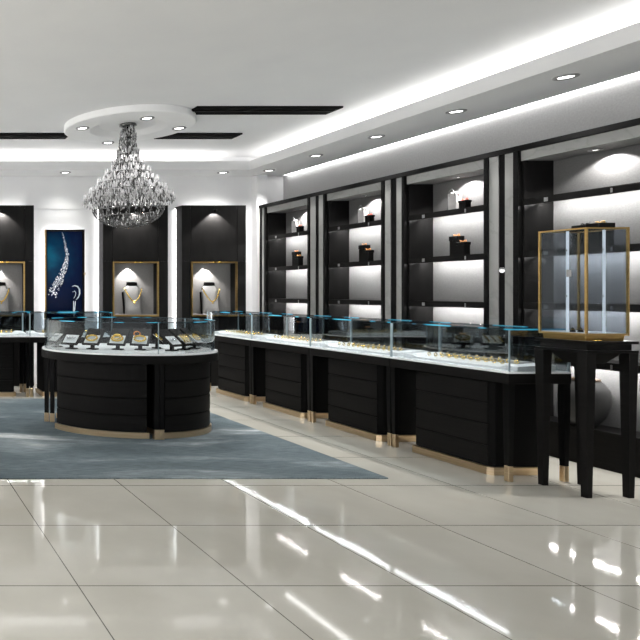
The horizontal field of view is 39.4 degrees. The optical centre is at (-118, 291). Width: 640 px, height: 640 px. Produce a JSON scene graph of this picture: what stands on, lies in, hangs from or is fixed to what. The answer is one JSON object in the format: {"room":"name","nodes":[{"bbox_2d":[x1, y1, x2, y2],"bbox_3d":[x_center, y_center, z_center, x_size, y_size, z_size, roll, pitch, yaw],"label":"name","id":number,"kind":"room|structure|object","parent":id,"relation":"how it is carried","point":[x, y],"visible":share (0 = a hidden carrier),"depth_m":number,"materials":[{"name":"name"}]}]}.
{"room":"shop","nodes":[
{"label":"shop","id":0,"kind":"room"},
{"bbox_2d":[0,157,282,383],"bbox_3d":[1.100,-0.325,9.800,10.200,3.450,0.100,0,0,0],"label":"wall","id":1,"kind":"structure","parent":0,"point":[57,201],"depth_m":9.75,"materials":[{"name":"paint"}]},
{"bbox_2d":[44,229,84,330],"bbox_3d":[2.734,-0.153,9.650,0.599,1.569,0.120,0,0,0],"label":"framed picture","id":2,"kind":"object","parent":1,"relation":"attached to","point":[64,249],"visible":0.98,"depth_m":9.62,"materials":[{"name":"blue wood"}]},
{"bbox_2d":[252,175,266,331],"bbox_3d":[5.697,-0.180,9.685,0.155,3.160,0.130,0,0,0],"label":"pillar","id":3,"kind":"structure","parent":1,"relation":"attached to","point":[259,182],"depth_m":9.63,"materials":[{"name":"paint"}]},
{"bbox_2d":[0,384,639,639],"bbox_3d":[1.100,1.450,3.825,10.200,0.100,12.050,0,0,0],"label":"floor","id":4,"kind":"structure","parent":0,"point":[434,549],"depth_m":3.44,"materials":[{"name":"beige tile"}]},
{"bbox_2d":[0,311,29,396],"bbox_3d":[1.410,0.836,8.765,1.098,1.129,0.470,0,0,0],"label":"display counter","id":5,"kind":"object","parent":4,"relation":"on","point":[6,342],"visible":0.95,"depth_m":8.59,"materials":[{"name":"black wood"}]},
{"bbox_2d":[0,331,25,335],"bbox_3d":[1.410,0.561,8.770,1.040,0.051,0.280,0,0,0],"label":"tray","id":6,"kind":"object","parent":5,"relation":"on","point":[14,333],"visible":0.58,"depth_m":8.63,"materials":[{"name":"grey fabric"}]},
{"bbox_2d":[0,335,29,336],"bbox_3d":[1.410,0.595,8.765,1.096,0.014,0.464,0,0,0],"label":"countertop","id":7,"kind":"structure","parent":5,"relation":"on","point":[26,335],"depth_m":8.53,"materials":[{"name":"white"}]},
{"bbox_2d":[0,205,33,385],"bbox_3d":[1.766,0.050,9.605,0.980,2.700,0.280,0,0,0],"label":"display niche","id":8,"kind":"object","parent":4,"relation":"on","point":[16,221],"visible":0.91,"depth_m":9.52,"materials":[{"name":"black wood"}]},
{"bbox_2d":[0,282,8,313],"bbox_3d":[1.740,0.091,9.630,0.308,0.478,0.140,0,0,0],"label":"bust","id":9,"kind":"object","parent":8,"relation":"on","point":[3,289],"visible":0.99,"depth_m":9.61,"materials":[{"name":"grey fabric"}]},
{"bbox_2d":[23,311,112,396],"bbox_3d":[2.513,0.836,8.765,1.103,1.129,0.470,0,0,0],"label":"display counter","id":10,"kind":"object","parent":4,"relation":"on","point":[41,341],"visible":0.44,"depth_m":8.59,"materials":[{"name":"black wood"}]},
{"bbox_2d":[26,331,107,335],"bbox_3d":[2.510,0.561,8.770,1.040,0.051,0.280,0,0,0],"label":"tray","id":11,"kind":"object","parent":10,"relation":"on","point":[32,333],"visible":0.44,"depth_m":8.68,"materials":[{"name":"grey fabric"}]},
{"bbox_2d":[26,334,109,336],"bbox_3d":[2.510,0.595,8.765,1.096,0.014,0.464,0,0,0],"label":"countertop","id":12,"kind":"structure","parent":10,"relation":"on","point":[26,334],"depth_m":8.53,"materials":[{"name":"white"}]},
{"bbox_2d":[97,205,167,343],"bbox_3d":[3.756,0.050,9.605,0.988,2.700,0.280,0,0,0],"label":"display niche","id":13,"kind":"object","parent":4,"relation":"on","point":[139,255],"visible":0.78,"depth_m":9.52,"materials":[{"name":"black wood"}]},
{"bbox_2d":[122,282,140,313],"bbox_3d":[3.730,0.091,9.630,0.308,0.478,0.140,0,0,0],"label":"bust","id":14,"kind":"object","parent":13,"relation":"on","point":[132,289],"visible":0.99,"depth_m":9.61,"materials":[{"name":"grey fabric"}]},
{"bbox_2d":[124,288,141,303],"bbox_3d":[3.756,0.060,9.581,0.275,0.246,0.082,0,0,0],"label":"necklace","id":15,"kind":"object","parent":14,"relation":"on","point":[124,288],"visible":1,"depth_m":9.57,"materials":[{"name":"gold metal"}]},
{"bbox_2d":[0,399,387,478],"bbox_3d":[1.593,1.395,6.570,4.385,0.010,3.560,0,0,0],"label":"area rug","id":16,"kind":"object","parent":4,"relation":"on","point":[31,447],"visible":0.67,"depth_m":5.41,"materials":[{"name":"blue carpet"}]},
{"bbox_2d":[41,317,217,439],"bbox_3d":[2.550,0.838,6.680,1.793,1.105,1.404,0,0,0],"label":"display counter","id":17,"kind":"object","parent":16,"relation":"on","point":[104,391],"visible":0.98,"depth_m":6.17,"materials":[{"name":"black wood"}]},
{"bbox_2d":[47,327,69,346],"bbox_3d":[1.888,0.481,6.847,0.192,0.208,0.180,0,0,-15],"label":"easel","id":18,"kind":"object","parent":17,"relation":"on","point":[61,332],"visible":0.96,"depth_m":6.82,"materials":[{"name":"black wood"}]},
{"bbox_2d":[61,328,84,348],"bbox_3d":[1.965,0.481,6.621,0.180,0.208,0.192,0,0,43],"label":"easel","id":19,"kind":"object","parent":17,"relation":"on","point":[71,332],"visible":1,"depth_m":6.60,"materials":[{"name":"black wood"}]},
{"bbox_2d":[82,328,105,349],"bbox_3d":[2.164,0.481,6.572,0.180,0.208,0.192,0,0,41],"label":"easel","id":20,"kind":"object","parent":17,"relation":"on","point":[99,332],"visible":1,"depth_m":6.55,"materials":[{"name":"black wood"}]},
{"bbox_2d":[86,334,97,340],"bbox_3d":[2.131,0.467,6.534,0.126,0.068,0.077,0,0,41],"label":"bracelet","id":21,"kind":"object","parent":20,"relation":"on","point":[96,336],"visible":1,"depth_m":6.53,"materials":[{"name":"yellow metal"}]},
{"bbox_2d":[107,328,129,349],"bbox_3d":[2.402,0.481,6.523,0.180,0.208,0.192,0,0,37],"label":"easel","id":22,"kind":"object","parent":17,"relation":"on","point":[123,332],"visible":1,"depth_m":6.50,"materials":[{"name":"black wood"}]},
{"bbox_2d":[111,334,123,341],"bbox_3d":[2.373,0.462,6.483,0.126,0.078,0.077,0,0,37],"label":"bracelet","id":23,"kind":"object","parent":22,"relation":"on","point":[114,335],"visible":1,"depth_m":6.47,"materials":[{"name":"yellow metal"}]},
{"bbox_2d":[42,343,217,355],"bbox_3d":[2.550,0.593,6.680,1.752,0.014,1.352,0,0,0],"label":"countertop","id":24,"kind":"structure","parent":17,"relation":"on","point":[104,349],"depth_m":6.41,"materials":[{"name":"white"}]},
{"bbox_2d":[130,329,151,349],"bbox_3d":[2.615,0.481,6.494,0.180,0.208,0.192,0,0,32],"label":"easel","id":25,"kind":"object","parent":17,"relation":"on","point":[146,332],"visible":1,"depth_m":6.47,"materials":[{"name":"black wood"}]},
{"bbox_2d":[133,331,145,341],"bbox_3d":[2.588,0.448,6.452,0.127,0.107,0.078,0,0,28],"label":"bracelet","id":26,"kind":"object","parent":25,"relation":"on","point":[139,335],"visible":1,"depth_m":6.46,"materials":[{"name":"yellow metal"}]},
{"bbox_2d":[143,328,163,348],"bbox_3d":[2.823,0.481,6.680,0.192,0.208,0.180,0,0,20],"label":"easel","id":27,"kind":"object","parent":17,"relation":"on","point":[152,335],"visible":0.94,"depth_m":6.62,"materials":[{"name":"black plastic"}]},
{"bbox_2d":[155,329,182,350],"bbox_3d":[2.865,0.481,6.404,0.180,0.208,0.192,0,0,-32],"label":"easel","id":28,"kind":"object","parent":17,"relation":"on","point":[165,334],"visible":1,"depth_m":6.37,"materials":[{"name":"black plastic"}]},
{"bbox_2d":[168,328,193,349],"bbox_3d":[3.037,0.481,6.523,0.180,0.208,0.192,0,0,-38],"label":"easel","id":29,"kind":"object","parent":17,"relation":"on","point":[176,332],"visible":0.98,"depth_m":6.49,"materials":[{"name":"black plastic"}]},
{"bbox_2d":[179,334,190,342],"bbox_3d":[3.060,0.469,6.479,0.157,0.077,0.088,0,0,-38],"label":"bracelet","id":30,"kind":"object","parent":29,"relation":"on","point":[182,335],"visible":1,"depth_m":6.47,"materials":[{"name":"yellow metal"}]},
{"bbox_2d":[179,328,203,348],"bbox_3d":[3.204,0.481,6.650,0.192,0.208,0.180,0,0,44],"label":"easel","id":31,"kind":"object","parent":17,"relation":"on","point":[186,331],"visible":0.91,"depth_m":6.62,"materials":[{"name":"black wood"}]},
{"bbox_2d":[192,333,200,340],"bbox_3d":[3.240,0.462,6.616,0.077,0.078,0.126,0,0,44],"label":"bracelet","id":32,"kind":"object","parent":31,"relation":"on","point":[195,336],"visible":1,"depth_m":6.59,"materials":[{"name":"yellow metal"}]},
{"bbox_2d":[175,205,245,385],"bbox_3d":[4.923,0.050,9.605,0.973,2.700,0.280,0,0,0],"label":"display niche","id":33,"kind":"object","parent":4,"relation":"on","point":[210,240],"visible":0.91,"depth_m":9.52,"materials":[{"name":"black wood"}]},
{"bbox_2d":[199,282,218,313],"bbox_3d":[4.897,0.091,9.630,0.308,0.478,0.140,0,0,0],"label":"bust","id":34,"kind":"object","parent":33,"relation":"on","point":[209,288],"visible":0.99,"depth_m":9.61,"materials":[{"name":"grey fabric"}]},
{"bbox_2d":[202,288,219,303],"bbox_3d":[4.923,0.060,9.581,0.275,0.246,0.082,0,0,0],"label":"necklace","id":35,"kind":"object","parent":34,"relation":"on","point":[202,288],"visible":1,"depth_m":9.57,"materials":[{"name":"gold metal"}]},
{"bbox_2d":[206,311,286,403],"bbox_3d":[4.835,0.836,8.562,0.470,1.129,1.103,0,0,0],"label":"display counter","id":36,"kind":"object","parent":4,"relation":"on","point":[234,356],"visible":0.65,"depth_m":8.40,"materials":[{"name":"black wood"}]},
{"bbox_2d":[206,333,254,339],"bbox_3d":[4.835,0.595,8.560,0.464,0.014,1.096,0,0,0],"label":"countertop","id":37,"kind":"structure","parent":36,"relation":"on","point":[246,338],"depth_m":8.48,"materials":[{"name":"white"}]},
{"bbox_2d":[214,330,276,338],"bbox_3d":[4.840,0.561,8.560,0.280,0.051,1.040,0,0,0],"label":"tray","id":38,"kind":"object","parent":36,"relation":"on","point":[256,336],"visible":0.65,"depth_m":8.53,"materials":[{"name":"grey fabric"}]},
{"bbox_2d":[260,207,267,333],"bbox_3d":[5.803,0.072,9.538,0.295,2.655,0.141,0,0,0],"label":"marble pilaster","id":39,"kind":"object","parent":4,"relation":"on","point":[263,211],"visible":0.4,"depth_m":9.49,"materials":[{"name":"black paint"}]},
{"bbox_2d":[267,198,306,337],"bbox_3d":[5.828,0.070,8.999,0.304,2.660,0.933,0,0,0],"label":"wall shelf unit","id":40,"kind":"object","parent":4,"relation":"on","point":[287,283],"visible":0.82,"depth_m":9.37,"materials":[{"name":"black wood"}]},
{"bbox_2d":[290,317,300,330],"bbox_3d":[5.820,0.443,9.030,0.088,0.221,0.108,0,0,0],"label":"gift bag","id":41,"kind":"object","parent":40,"relation":"on","point":[293,319],"visible":0.53,"depth_m":9.01,"materials":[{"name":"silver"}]},
{"bbox_2d":[292,217,299,232],"bbox_3d":[5.827,-0.940,9.040,0.066,0.227,0.095,0,0,0],"label":"gift bag","id":42,"kind":"object","parent":40,"relation":"on","point":[295,223],"visible":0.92,"depth_m":9.01,"materials":[{"name":"white paper"}]},
{"bbox_2d":[292,250,300,265],"bbox_3d":[5.820,-0.477,9.009,0.078,0.221,0.098,0,0,0],"label":"gift box","id":43,"kind":"object","parent":40,"relation":"on","point":[295,253],"visible":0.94,"depth_m":9.00,"materials":[{"name":"black cardboard"}]},
{"bbox_2d":[293,321,302,331],"bbox_3d":[5.770,0.478,8.889,0.078,0.151,0.103,0,0,0],"label":"gift box","id":44,"kind":"object","parent":40,"relation":"on","point":[298,326],"visible":1,"depth_m":8.85,"materials":[{"name":"black cardboard"}]},
{"bbox_2d":[294,255,303,264],"bbox_3d":[5.770,-0.442,8.880,0.073,0.151,0.093,0,0,0],"label":"gift box","id":45,"kind":"object","parent":40,"relation":"on","point":[298,259],"visible":0.91,"depth_m":8.84,"materials":[{"name":"black cardboard"}]},
{"bbox_2d":[296,225,303,231],"bbox_3d":[5.790,-0.879,8.884,0.068,0.106,0.083,0,0,0],"label":"gift box","id":46,"kind":"object","parent":40,"relation":"on","point":[299,228],"visible":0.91,"depth_m":8.85,"materials":[{"name":"black cardboard"}]},
{"bbox_2d":[251,314,351,420],"bbox_3d":[4.835,0.836,7.460,0.470,1.129,1.098,0,0,0],"label":"display counter","id":47,"kind":"object","parent":4,"relation":"on","point":[287,365],"visible":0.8,"depth_m":7.32,"materials":[{"name":"black wood"}]},
{"bbox_2d":[251,339,311,347],"bbox_3d":[4.835,0.595,7.460,0.464,0.014,1.096,0,0,0],"label":"countertop","id":48,"kind":"structure","parent":47,"relation":"on","point":[285,343],"depth_m":7.45,"materials":[{"name":"white"}]},
{"bbox_2d":[260,335,338,345],"bbox_3d":[4.840,0.561,7.460,0.280,0.051,1.040,0,0,0],"label":"tray","id":49,"kind":"object","parent":47,"relation":"on","point":[314,342],"visible":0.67,"depth_m":7.40,"materials":[{"name":"grey fabric"}]},
{"bbox_2d":[307,194,327,339],"bbox_3d":[5.803,0.072,8.360,0.295,2.655,0.343,0,0,0],"label":"marble pilaster","id":50,"kind":"object","parent":4,"relation":"on","point":[317,206],"visible":0.47,"depth_m":8.36,"materials":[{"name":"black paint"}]},
{"bbox_2d":[327,182,380,345],"bbox_3d":[5.828,0.070,7.729,0.304,2.660,0.917,0,0,0],"label":"wall shelf unit","id":51,"kind":"object","parent":4,"relation":"on","point":[354,285],"visible":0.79,"depth_m":8.02,"materials":[{"name":"black wood"}]},
{"bbox_2d":[356,319,369,337],"bbox_3d":[5.820,0.443,7.758,0.088,0.221,0.108,0,0,0],"label":"gift box","id":52,"kind":"object","parent":51,"relation":"on","point":[360,324],"visible":0.48,"depth_m":7.75,"materials":[{"name":"black cardboard"}]},
{"bbox_2d":[358,205,368,222],"bbox_3d":[5.827,-0.940,7.769,0.066,0.227,0.095,0,0,0],"label":"gift bag","id":53,"kind":"object","parent":51,"relation":"on","point":[362,212],"visible":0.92,"depth_m":7.74,"materials":[{"name":"white paper"}]},
{"bbox_2d":[358,243,369,260],"bbox_3d":[5.820,-0.477,7.739,0.078,0.221,0.098,0,0,0],"label":"gift box","id":54,"kind":"object","parent":51,"relation":"on","point":[362,247],"visible":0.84,"depth_m":7.73,"materials":[{"name":"black cardboard"}]},
{"bbox_2d":[361,326,373,338],"bbox_3d":[5.770,0.478,7.619,0.078,0.151,0.103,0,0,0],"label":"gift box","id":55,"kind":"object","parent":51,"relation":"on","point":[367,332],"visible":1,"depth_m":7.58,"materials":[{"name":"black cardboard"}]},
{"bbox_2d":[363,248,373,260],"bbox_3d":[5.770,-0.442,7.609,0.073,0.151,0.093,0,0,0],"label":"gift box","id":56,"kind":"object","parent":51,"relation":"on","point":[368,255],"visible":0.93,"depth_m":7.57,"materials":[{"name":"black cardboard"}]},
{"bbox_2d":[364,213,374,221],"bbox_3d":[5.790,-0.879,7.614,0.068,0.106,0.083,0,0,0],"label":"gift box","id":57,"kind":"object","parent":51,"relation":"on","point":[369,217],"visible":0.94,"depth_m":7.58,"materials":[{"name":"black cardboard"}]},
{"bbox_2d":[309,317,439,445],"bbox_3d":[4.835,0.836,6.360,0.470,1.129,1.098,0,0,0],"label":"display counter","id":58,"kind":"object","parent":4,"relation":"on","point":[359,383],"visible":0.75,"depth_m":6.17,"materials":[{"name":"black wood"}]},
{"bbox_2d":[309,346,402,357],"bbox_3d":[4.835,0.595,6.360,0.464,0.014,1.096,0,0,0],"label":"countertop","id":59,"kind":"structure","parent":58,"relation":"on","point":[316,347],"depth_m":6.32,"materials":[{"name":"white"}]},
{"bbox_2d":[320,342,427,355],"bbox_3d":[4.840,0.561,6.360,0.280,0.051,1.040,0,0,0],"label":"tray","id":60,"kind":"object","parent":58,"relation":"on","point":[397,352],"visible":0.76,"depth_m":6.30,"materials":[{"name":"grey fabric"}]},
{"bbox_2d":[381,176,407,348],"bbox_3d":[5.803,0.072,7.105,0.295,2.655,0.327,0,0,0],"label":"marble pilaster","id":61,"kind":"object","parent":4,"relation":"on","point":[394,192],"visible":0.5,"depth_m":7.09,"materials":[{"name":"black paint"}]},
{"bbox_2d":[407,159,483,356],"bbox_3d":[5.828,0.070,6.484,0.304,2.660,0.912,0,0,0],"label":"wall shelf unit","id":62,"kind":"object","parent":4,"relation":"on","point":[442,287],"visible":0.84,"depth_m":6.72,"materials":[{"name":"black wood"}]},
{"bbox_2d":[446,325,463,346],"bbox_3d":[5.820,0.443,6.514,0.088,0.221,0.108,0,0,0],"label":"gift box","id":63,"kind":"object","parent":62,"relation":"on","point":[451,331],"visible":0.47,"depth_m":6.50,"materials":[{"name":"black cardboard"}]},
{"bbox_2d":[448,189,461,209],"bbox_3d":[5.827,-0.940,6.524,0.066,0.227,0.095,0,0,0],"label":"gift bag","id":64,"kind":"object","parent":62,"relation":"on","point":[453,198],"visible":0.92,"depth_m":6.50,"materials":[{"name":"white paper"}]},
{"bbox_2d":[449,234,463,255],"bbox_3d":[5.820,-0.477,6.494,0.078,0.221,0.098,0,0,0],"label":"gift box","id":65,"kind":"object","parent":62,"relation":"on","point":[453,239],"visible":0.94,"depth_m":6.48,"materials":[{"name":"black cardboard"}]},
{"bbox_2d":[454,332,470,347],"bbox_3d":[5.770,0.478,6.374,0.078,0.151,0.103,0,0,0],"label":"gift box","id":66,"kind":"object","parent":62,"relation":"on","point":[462,340],"visible":1,"depth_m":6.34,"materials":[{"name":"black cardboard"}]},
{"bbox_2d":[456,240,470,254],"bbox_3d":[5.770,-0.442,6.364,0.073,0.151,0.093,0,0,0],"label":"gift box","id":67,"kind":"object","parent":62,"relation":"on","point":[463,248],"visible":0.94,"depth_m":6.33,"materials":[{"name":"black cardboard"}]},
{"bbox_2d":[458,198,471,207],"bbox_3d":[5.790,-0.879,6.369,0.068,0.106,0.083,0,0,0],"label":"gift box","id":68,"kind":"object","parent":62,"relation":"on","point":[463,203],"visible":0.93,"depth_m":6.34,"materials":[{"name":"black cardboard"}]},
{"bbox_2d":[390,322,570,481],"bbox_3d":[4.835,0.836,5.258,0.470,1.129,1.103,0,0,0],"label":"display counter","id":69,"kind":"object","parent":4,"relation":"on","point":[476,418],"visible":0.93,"depth_m":4.99,"materials":[{"name":"black wood"}]},
{"bbox_2d":[403,352,554,370],"bbox_3d":[4.840,0.561,5.260,0.280,0.051,1.040,0,0,0],"label":"tray","id":70,"kind":"object","parent":69,"relation":"on","point":[522,365],"visible":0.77,"depth_m":5.18,"materials":[{"name":"grey fabric"}]},
{"bbox_2d":[390,357,570,373],"bbox_3d":[4.835,0.595,5.260,0.464,0.014,1.096,0,0,0],"label":"countertop","id":71,"kind":"structure","parent":69,"relation":"on","point":[400,358],"depth_m":5.01,"materials":[{"name":"white"}]},
{"bbox_2d":[484,151,521,360],"bbox_3d":[5.803,0.072,5.862,0.295,2.655,0.328,0,0,0],"label":"marble pilaster","id":72,"kind":"object","parent":4,"relation":"on","point":[502,173],"visible":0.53,"depth_m":5.86,"materials":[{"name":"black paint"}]},
{"bbox_2d":[521,125,639,477],"bbox_3d":[5.828,0.070,5.236,0.304,2.660,0.922,0,0,0],"label":"wall shelf unit","id":73,"kind":"object","parent":4,"relation":"on","point":[566,184],"visible":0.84,"depth_m":5.36,"materials":[{"name":"black wood"}]},
{"bbox_2d":[571,222,589,247],"bbox_3d":[5.810,-0.469,5.295,0.128,0.206,0.103,0,0,0],"label":"gift box","id":74,"kind":"object","parent":73,"relation":"on","point":[574,235],"visible":0.47,"depth_m":5.29,"materials":[{"name":"black cardboard"}]},
{"bbox_2d":[557,377,611,426],"bbox_3d":[5.788,0.907,5.285,0.310,0.384,0.310,0,0,0],"label":"ceramic vase","id":75,"kind":"object","parent":73,"relation":"on","point":[603,397],"visible":0.28,"depth_m":5.16,"materials":[{"name":"grey ceramic"}]},
{"bbox_2d":[585,220,614,246],"bbox_3d":[5.810,-0.472,5.185,0.128,0.211,0.108,0,0,0],"label":"gift box","id":76,"kind":"object","parent":73,"relation":"on","point":[594,238],"visible":0.8,"depth_m":5.14,"materials":[{"name":"black cardboard"}]},
{"bbox_2d":[534,338,638,497],"bbox_3d":[4.938,0.867,4.505,0.354,1.066,0.354,0,0,0],"label":"display table","id":77,"kind":"object","parent":4,"relation":"on","point":[585,355],"visible":0.93,"depth_m":4.37,"materials":[{"name":"black paint"}]},
{"bbox_2d":[538,227,629,340],"bbox_3d":[4.937,-0.053,4.519,0.297,0.775,0.320,0,0,0],"label":"display case","id":78,"kind":"object","parent":77,"relation":"on","point":[587,335],"visible":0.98,"depth_m":4.39,"materials":[{"name":"gold glass"}]},
{"bbox_2d":[0,0,639,156],"bbox_3d":[1.100,-2.090,3.825,10.200,0.080,12.050,0,0,0],"label":"ceiling","id":79,"kind":"structure","parent":0,"point":[61,61],"depth_m":5.55,"materials":[{"name":"paint"}]},
{"bbox_2d":[0,133,67,138],"bbox_3d":[1.410,-2.038,8.370,2.020,0.021,0.260,0,0,0],"label":"ceiling vent","id":80,"kind":"object","parent":79,"relation":"in","point":[2,135],"visible":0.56,"depth_m":8.36,"materials":[{"name":"black metal"}]},
{"bbox_2d":[64,104,195,142],"bbox_3d":[2.950,-2.009,7.710,1.480,0.078,1.480,0,0,0],"label":"ceiling disc","id":81,"kind":"object","parent":79,"relation":"attached to","point":[103,124],"visible":0.91,"depth_m":7.50,"materials":[{"name":"white paint"}]},
{"bbox_2d":[76,126,88,129],"bbox_3d":[2.396,-1.964,7.688,0.160,0.012,0.160,0,0,0],"label":"recessed light","id":82,"kind":"object","parent":81,"relation":"attached to","point":[81,127],"visible":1,"depth_m":7.68,"materials":[{"name":"white"}]},
{"bbox_2d":[102,141,113,143],"bbox_3d":[2.965,-1.964,8.433,0.160,0.012,0.160,0,0,0],"label":"recessed light","id":83,"kind":"object","parent":81,"relation":"attached to","point":[105,142],"visible":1,"depth_m":8.42,"materials":[{"name":"white"}]},
{"bbox_2d":[82,122,175,227],"bbox_3d":[2.945,-1.439,7.709,1.038,1.339,1.039,0,0,-18],"label":"crystal chandelier","id":84,"kind":"object","parent":81,"relation":"hanging from","point":[104,188],"visible":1,"depth_m":7.59,"materials":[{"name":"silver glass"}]},
{"bbox_2d":[92,203,164,227],"bbox_3d":[2.951,-0.895,7.710,0.831,0.252,0.831,0,0,0],"label":"basket","id":85,"kind":"object","parent":84,"relation":"on","point":[136,222],"depth_m":7.58,"materials":[{"name":"glass"}]},
{"bbox_2d":[139,116,154,120],"bbox_3d":[2.989,-1.964,7.246,0.160,0.012,0.160,0,0,0],"label":"recessed light","id":86,"kind":"object","parent":81,"relation":"attached to","point":[145,117],"visible":1,"depth_m":7.23,"materials":[{"name":"white"}]},
{"bbox_2d":[172,126,185,129],"bbox_3d":[3.556,-1.964,7.688,0.160,0.012,0.160,0,0,0],"label":"recessed light","id":87,"kind":"object","parent":81,"relation":"attached to","point":[179,127],"visible":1,"depth_m":7.68,"materials":[{"name":"white"}]},
{"bbox_2d":[154,133,242,138],"bbox_3d":[4.115,-2.038,8.370,1.030,0.021,0.260,0,0,0],"label":"ceiling vent","id":88,"kind":"object","parent":79,"relation":"in","point":[177,135],"visible":0.74,"depth_m":8.36,"materials":[{"name":"black metal"}]},
{"bbox_2d":[192,106,342,114],"bbox_3d":[4.265,-2.038,7.190,1.610,0.021,0.280,0,0,0],"label":"ceiling vent","id":89,"kind":"object","parent":79,"relation":"in","point":[199,110],"visible":0.86,"depth_m":7.18,"materials":[{"name":"black metal"}]},
{"bbox_2d":[283,74,639,199],"bbox_3d":[6.150,-0.325,3.775,0.100,3.450,11.950,0,0,0],"label":"wall","id":90,"kind":"structure","parent":0,"point":[617,101],"depth_m":6.46,"materials":[{"name":"white paint"}]},
{"bbox_2d":[309,154,322,156],"bbox_3d":[5.580,-1.754,8.250,0.160,0.012,0.160,0,0,0],"label":"recessed light","id":91,"kind":"object","parent":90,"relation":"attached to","point":[315,155],"visible":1,"depth_m":8.23,"materials":[{"name":"white"}]},
{"bbox_2d":[0,22,639,175],"bbox_3d":[1.100,-1.825,3.775,10.000,0.130,11.950,0,0,0],"label":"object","id":92,"kind":"structure","parent":90,"relation":"attached to","point":[615,54],"depth_m":6.38,"materials":[{"name":"paint"}]},
{"bbox_2d":[367,135,384,138],"bbox_3d":[5.580,-1.754,7.240,0.160,0.012,0.160,0,0,0],"label":"recessed light","id":93,"kind":"object","parent":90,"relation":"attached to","point":[373,136],"visible":1,"depth_m":7.23,"materials":[{"name":"white"}]},
{"bbox_2d":[259,118,639,207],"bbox_3d":[5.812,-1.278,7.037,0.335,0.045,5.155,0,0,0],"label":"trim","id":94,"kind":"structure","parent":90,"relation":"attached to","point":[634,122],"depth_m":6.05,"materials":[{"name":"black"}]},
{"bbox_2d":[445,109,466,113],"bbox_3d":[5.580,-1.754,6.230,0.160,0.012,0.160,0,0,0],"label":"recessed light","id":95,"kind":"object","parent":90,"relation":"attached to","point":[456,111],"visible":1,"depth_m":6.23,"materials":[{"name":"white"}]},
{"bbox_2d":[287,72,639,174],"bbox_3d":[6.074,-1.758,4.825,0.049,0.003,9.650,0,0,0],"label":"trim","id":96,"kind":"structure","parent":90,"relation":"attached to","point":[634,74],"depth_m":6.41,"materials":[{"name":"white paint"}]},
{"bbox_2d":[552,73,579,80],"bbox_3d":[5.580,-1.754,5.230,0.160,0.012,0.160,0,0,0],"label":"recessed light","id":97,"kind":"object","parent":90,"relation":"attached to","point":[566,76],"visible":1,"depth_m":5.22,"materials":[{"name":"white"}]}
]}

